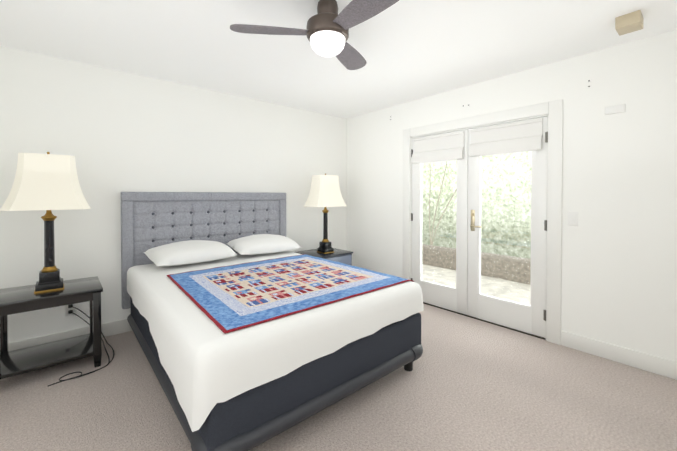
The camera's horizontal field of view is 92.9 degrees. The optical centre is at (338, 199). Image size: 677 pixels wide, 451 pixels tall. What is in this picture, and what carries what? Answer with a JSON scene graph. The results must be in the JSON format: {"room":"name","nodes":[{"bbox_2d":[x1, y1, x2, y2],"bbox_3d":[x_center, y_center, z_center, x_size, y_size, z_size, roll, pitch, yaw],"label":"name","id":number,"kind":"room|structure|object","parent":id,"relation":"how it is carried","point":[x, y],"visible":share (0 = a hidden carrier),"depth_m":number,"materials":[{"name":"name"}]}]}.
{"room":"bedroom","nodes":[
{"label":"bedroom","id":0,"kind":"room"},
{"bbox_2d":[0,46,346,342],"bbox_3d":[-1.467,0.018,3.581,4.370,2.440,0.150,-1,1,-41],"label":"wall","id":1,"kind":"structure","parent":0,"point":[115,133],"depth_m":2.99,"materials":[{"name":"white paint"}]},
{"bbox_2d":[8,318,132,350],"bbox_3d":[-1.413,1.176,3.534,4.070,0.125,0.016,-1,1,-41],"label":"baseboard","id":2,"kind":"structure","parent":1,"relation":"attached to","point":[115,327],"depth_m":2.77,"materials":[{"name":"white paint"}]},
{"bbox_2d":[65,303,75,315],"bbox_3d":[-2.309,0.939,2.770,0.072,0.116,0.006,-1,1,-41],"label":"electrical outlet plate","id":3,"kind":"object","parent":1,"relation":"attached to","point":[67,309],"visible":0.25,"depth_m":2.76,"materials":[{"name":"white"}]},
{"bbox_2d":[0,303,676,450],"bbox_3d":[-0.069,1.300,1.966,4.370,0.080,4.450,-1,1,-41],"label":"floor","id":4,"kind":"structure","parent":0,"point":[466,383],"depth_m":1.97,"materials":[{"name":"carpet"}]},
{"bbox_2d":[0,276,102,379],"bbox_3d":[-2.152,0.960,2.402,0.604,0.590,0.474,-1,1,-41],"label":"nightstand","id":5,"kind":"object","parent":4,"relation":"on","point":[19,299],"visible":0.98,"depth_m":2.36,"materials":[{"name":"black wood"}]},
{"bbox_2d":[0,152,90,293],"bbox_3d":[-2.142,0.156,2.380,0.480,1.016,0.390,-1,1,-41],"label":"lamp","id":6,"kind":"object","parent":5,"relation":"on","point":[48,182],"visible":1,"depth_m":2.29,"materials":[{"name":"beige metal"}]},
{"bbox_2d":[48,304,113,385],"bbox_3d":[-2.028,1.077,2.549,0.399,0.348,0.696,-1,1,-41],"label":"power cord","id":7,"kind":"object","parent":4,"relation":"on","point":[70,312],"visible":0.92,"depth_m":2.54,"materials":[{"name":"black plastic"}]},
{"bbox_2d":[121,192,423,450],"bbox_3d":[-0.640,0.590,2.711,1.735,1.320,2.244,-1,1,-41],"label":"bed","id":8,"kind":"object","parent":4,"relation":"on","point":[248,388],"visible":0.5,"depth_m":1.84,"materials":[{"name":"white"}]},
{"bbox_2d":[143,240,236,265],"bbox_3d":[-1.394,0.486,3.064,0.740,0.176,0.501,-1,1,-41],"label":"pillow","id":9,"kind":"object","parent":8,"relation":"on","point":[185,252],"visible":1,"depth_m":2.91,"materials":[{"name":"white fabric"}]},
{"bbox_2d":[226,234,301,254],"bbox_3d":[-0.824,0.479,3.566,0.700,0.176,0.466,-1,1,-37],"label":"pillow","id":10,"kind":"object","parent":8,"relation":"on","point":[259,244],"visible":1,"depth_m":3.41,"materials":[{"name":"white fabric"}]},
{"bbox_2d":[167,254,413,333],"bbox_3d":[-0.418,0.622,2.494,1.479,0.052,1.400,-1,1,-41],"label":"quilt","id":11,"kind":"object","parent":8,"relation":"on","point":[227,299],"visible":1,"depth_m":2.23,"materials":[{"name":"fabric"}]},
{"bbox_2d":[295,248,352,265],"bbox_3d":[-0.186,0.955,4.189,0.594,0.550,0.512,-1,1,-41],"label":"nightstand","id":12,"kind":"object","parent":4,"relation":"on","point":[341,256],"visible":0.17,"depth_m":4.09,"materials":[{"name":"black"}]},
{"bbox_2d":[304,174,345,253],"bbox_3d":[-0.168,0.171,4.149,0.480,1.016,0.390,-1,1,-41],"label":"lamp","id":13,"kind":"object","parent":12,"relation":"on","point":[325,192],"visible":1,"depth_m":4.05,"materials":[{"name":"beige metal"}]},
{"bbox_2d":[0,0,676,117],"bbox_3d":[-0.069,-1.229,1.931,4.370,0.100,4.450,-1,1,-41],"label":"ceiling","id":14,"kind":"structure","parent":0,"point":[410,50],"depth_m":2.41,"materials":[{"name":"white paint"}]},
{"bbox_2d":[230,0,398,69],"bbox_3d":[0.018,-1.025,1.866,1.008,0.306,0.923,-1,1,-41],"label":"ceiling fan","id":15,"kind":"object","parent":14,"relation":"hanging from","point":[326,32],"visible":1,"depth_m":1.85,"materials":[{"name":"brown metal"}]},
{"bbox_2d":[615,10,643,35],"bbox_3d":[1.886,-1.144,2.086,0.140,0.074,0.120,-1,1,-41],"label":"box","id":16,"kind":"object","parent":14,"relation":"attached to","point":[629,23],"visible":1,"depth_m":2.05,"materials":[{"name":"beige"}]},
{"bbox_2d":[347,29,676,361],"bbox_3d":[1.534,0.022,3.321,0.150,2.440,4.150,-1,1,-41],"label":"wall","id":17,"kind":"structure","parent":0,"point":[619,248],"depth_m":2.57,"materials":[{"name":"white paint"}]},
{"bbox_2d":[411,129,467,314],"bbox_3d":[1.127,0.238,3.681,0.098,1.970,0.721,-1,1,-41],"label":"french door","id":18,"kind":"structure","parent":17,"relation":"in","point":[445,147],"depth_m":3.61,"materials":[{"name":"white paint"}]},
{"bbox_2d":[403,99,562,344],"bbox_3d":[1.418,0.188,3.441,0.172,2.105,1.690,-1,1,-41],"label":"door frame","id":19,"kind":"structure","parent":17,"relation":"attached to","point":[552,111],"depth_m":2.82,"materials":[{"name":"white paint"}]},
{"bbox_2d":[423,302,545,339],"bbox_3d":[1.444,1.234,3.478,0.204,0.012,1.456,-1,1,-41],"label":"door sill","id":20,"kind":"structure","parent":17,"relation":"attached to","point":[543,338],"depth_m":3.23,"materials":[{"name":"brown"}]},
{"bbox_2d":[467,117,547,337],"bbox_3d":[1.605,0.245,3.124,0.098,1.970,0.737,-1,1,-41],"label":"french door","id":21,"kind":"structure","parent":17,"relation":"in","point":[526,136],"depth_m":3.06,"materials":[{"name":"white paint"}]},
{"bbox_2d":[568,212,577,225],"bbox_3d":[1.964,0.160,2.697,0.010,0.116,0.072,-1,1,-41],"label":"switch plate","id":22,"kind":"object","parent":17,"relation":"attached to","point":[572,218],"visible":1,"depth_m":2.69,"materials":[{"name":"white plastic"}]},
{"bbox_2d":[605,104,625,114],"bbox_3d":[2.135,-0.697,2.483,0.012,0.060,0.120,-1,1,-41],"label":"plate","id":23,"kind":"object","parent":17,"relation":"attached to","point":[615,109],"visible":1,"depth_m":2.48,"materials":[{"name":"white plastic"}]},
{"bbox_2d":[561,330,676,379],"bbox_3d":[1.476,1.180,3.276,0.016,0.125,4.134,-1,1,-41],"label":"baseboard","id":24,"kind":"structure","parent":17,"relation":"attached to","point":[646,362],"depth_m":2.46,"materials":[{"name":"white paint"}]},
{"label":"outside","id":25,"kind":"structure","parent":0,"visible":0},
{"bbox_2d":[422,264,529,304],"bbox_3d":[2.549,1.292,4.767,3.250,0.100,12.000,-1,1,-41],"label":"ground","id":26,"kind":"structure","parent":25,"point":[517,292],"depth_m":4.71,"materials":[{"name":"beige concrete"}]},
{"bbox_2d":[429,161,456,244],"bbox_3d":[2.251,-0.254,6.592,0.319,2.903,1.270,-1,1,-41],"label":"tree","id":27,"kind":"object","parent":26,"relation":"on","point":[431,242],"depth_m":6.79,"materials":[{"name":"beige plant"}]},
{"bbox_2d":[422,244,530,283],"bbox_3d":[2.795,1.079,4.975,0.400,0.320,8.000,-1,1,-41],"label":"ledge","id":28,"kind":"object","parent":26,"relation":"on","point":[503,275],"depth_m":5.12,"materials":[{"name":"stone"}]},
{"bbox_2d":[422,151,531,258],"bbox_3d":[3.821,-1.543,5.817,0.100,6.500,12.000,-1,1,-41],"label":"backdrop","id":29,"kind":"structure","parent":25,"point":[490,210],"depth_m":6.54,"materials":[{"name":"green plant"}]}
]}

